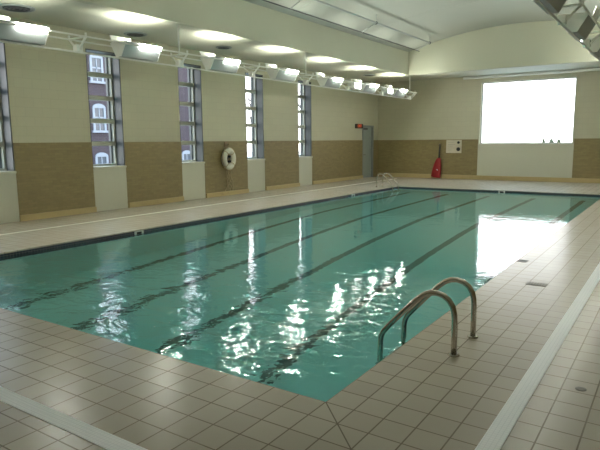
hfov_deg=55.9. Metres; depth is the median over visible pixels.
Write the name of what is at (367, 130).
door
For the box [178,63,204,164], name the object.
window
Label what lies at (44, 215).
baseboard
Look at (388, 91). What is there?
spotlight
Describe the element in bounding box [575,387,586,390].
round drain
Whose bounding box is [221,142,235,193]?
life ring
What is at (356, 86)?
spotlight
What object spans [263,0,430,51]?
frame
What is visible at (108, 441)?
drain
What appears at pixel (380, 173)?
pool ladder
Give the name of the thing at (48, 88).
wall
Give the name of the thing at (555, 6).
floodlight
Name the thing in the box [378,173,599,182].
baseboard
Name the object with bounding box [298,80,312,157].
window
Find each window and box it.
[0,42,15,173]
[85,48,126,168]
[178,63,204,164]
[245,72,264,160]
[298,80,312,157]
[478,77,576,144]
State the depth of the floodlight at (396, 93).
21.93 m
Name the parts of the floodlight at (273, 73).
plate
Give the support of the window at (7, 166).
in the wall at (48, 88)
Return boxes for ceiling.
[0,0,599,82]
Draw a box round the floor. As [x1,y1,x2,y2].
[0,176,599,449]
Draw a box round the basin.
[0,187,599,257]
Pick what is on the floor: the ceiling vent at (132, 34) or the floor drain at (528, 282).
the floor drain at (528, 282)
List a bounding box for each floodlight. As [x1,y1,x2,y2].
[0,15,49,45]
[109,35,162,61]
[199,51,240,72]
[265,63,298,81]
[315,72,343,87]
[354,79,378,92]
[386,85,407,96]
[532,0,566,14]
[565,5,599,40]
[582,37,599,57]
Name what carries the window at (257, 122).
in the wall at (48, 88)
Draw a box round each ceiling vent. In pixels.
[0,3,35,11]
[124,32,146,36]
[216,46,231,48]
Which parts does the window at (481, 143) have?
sill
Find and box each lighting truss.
[0,21,416,99]
[534,0,599,62]
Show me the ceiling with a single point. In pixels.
(468, 38)
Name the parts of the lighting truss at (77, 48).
hanger rod, hanger rod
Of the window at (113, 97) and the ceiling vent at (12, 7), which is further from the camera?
the window at (113, 97)
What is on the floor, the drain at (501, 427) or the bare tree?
the drain at (501, 427)
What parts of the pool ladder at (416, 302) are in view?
rail, rail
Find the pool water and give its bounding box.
[0,188,599,401]
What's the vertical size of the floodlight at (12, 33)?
0.444 m
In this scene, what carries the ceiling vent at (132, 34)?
in the ceiling
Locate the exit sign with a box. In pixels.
[355,124,362,127]
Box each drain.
[0,179,391,234]
[0,386,147,449]
[475,262,599,449]
[526,281,547,286]
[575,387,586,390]
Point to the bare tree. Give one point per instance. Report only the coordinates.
(247, 98)
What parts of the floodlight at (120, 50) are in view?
plate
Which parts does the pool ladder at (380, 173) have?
rail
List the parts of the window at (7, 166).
frame, sill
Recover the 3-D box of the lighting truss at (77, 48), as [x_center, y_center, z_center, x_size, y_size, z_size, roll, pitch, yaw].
[-1.441,-4.226,14.293,0.540,0.924,21.524,5,10,33]
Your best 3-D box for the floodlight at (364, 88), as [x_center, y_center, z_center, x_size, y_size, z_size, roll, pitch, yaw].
[2.351,-4.907,19.963,0.527,0.444,0.956,5,10,33]
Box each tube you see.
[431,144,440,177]
[463,68,599,79]
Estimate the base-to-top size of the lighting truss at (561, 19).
0.932 m
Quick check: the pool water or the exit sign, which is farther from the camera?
the exit sign
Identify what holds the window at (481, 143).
in the wall at (411, 132)
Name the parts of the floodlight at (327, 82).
plate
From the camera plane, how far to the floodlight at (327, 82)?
17.63 m
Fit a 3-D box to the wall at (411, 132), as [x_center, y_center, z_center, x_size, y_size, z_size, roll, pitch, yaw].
[9.326,-3.821,22.305,13.600,4.650,0.445,5,10,33]
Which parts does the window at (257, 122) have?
frame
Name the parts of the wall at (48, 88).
under window panel, wainscot panel, under window panel, wainscot panel, under window panel, wainscot panel, under window panel, wainscot panel, under window panel, wainscot panel, wainscot panel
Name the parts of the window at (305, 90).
frame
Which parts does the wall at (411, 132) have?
wainscot panel, under window panel, wainscot panel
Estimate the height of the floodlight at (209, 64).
0.444 m
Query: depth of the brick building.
31.24 m
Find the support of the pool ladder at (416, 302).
on the floor
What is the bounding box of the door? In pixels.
[362,125,373,177]
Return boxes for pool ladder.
[376,173,398,189]
[378,277,477,356]
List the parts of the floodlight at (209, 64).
plate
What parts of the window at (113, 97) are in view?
frame, sill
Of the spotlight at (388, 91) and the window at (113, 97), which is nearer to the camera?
the window at (113, 97)
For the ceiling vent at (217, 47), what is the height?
0.034 m
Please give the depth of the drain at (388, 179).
13.53 m
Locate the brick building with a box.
[86,54,189,163]
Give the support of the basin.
in the floor
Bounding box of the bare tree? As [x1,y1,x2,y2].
[246,93,298,121]
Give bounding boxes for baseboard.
[20,175,362,220]
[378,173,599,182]
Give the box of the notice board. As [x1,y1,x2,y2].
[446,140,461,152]
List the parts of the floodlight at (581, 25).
plate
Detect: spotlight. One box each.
[348,79,360,89]
[381,85,392,94]
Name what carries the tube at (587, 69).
attached to the ceiling
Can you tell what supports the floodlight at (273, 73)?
attached to the lighting truss at (77, 48)
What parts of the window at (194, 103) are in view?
frame, sill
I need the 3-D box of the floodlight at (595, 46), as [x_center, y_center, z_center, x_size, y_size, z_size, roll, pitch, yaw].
[6.026,-3.667,11.438,0.527,0.444,0.956,5,10,33]
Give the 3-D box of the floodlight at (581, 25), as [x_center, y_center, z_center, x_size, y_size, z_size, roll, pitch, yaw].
[4.603,-3.343,9.334,0.527,0.444,0.956,5,10,33]
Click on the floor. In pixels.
(419, 396)
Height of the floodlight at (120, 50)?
0.444 m
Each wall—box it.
[0,17,377,223]
[378,71,599,178]
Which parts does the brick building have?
pane, pane, pane, pane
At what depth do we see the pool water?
7.21 m
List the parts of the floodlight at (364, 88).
plate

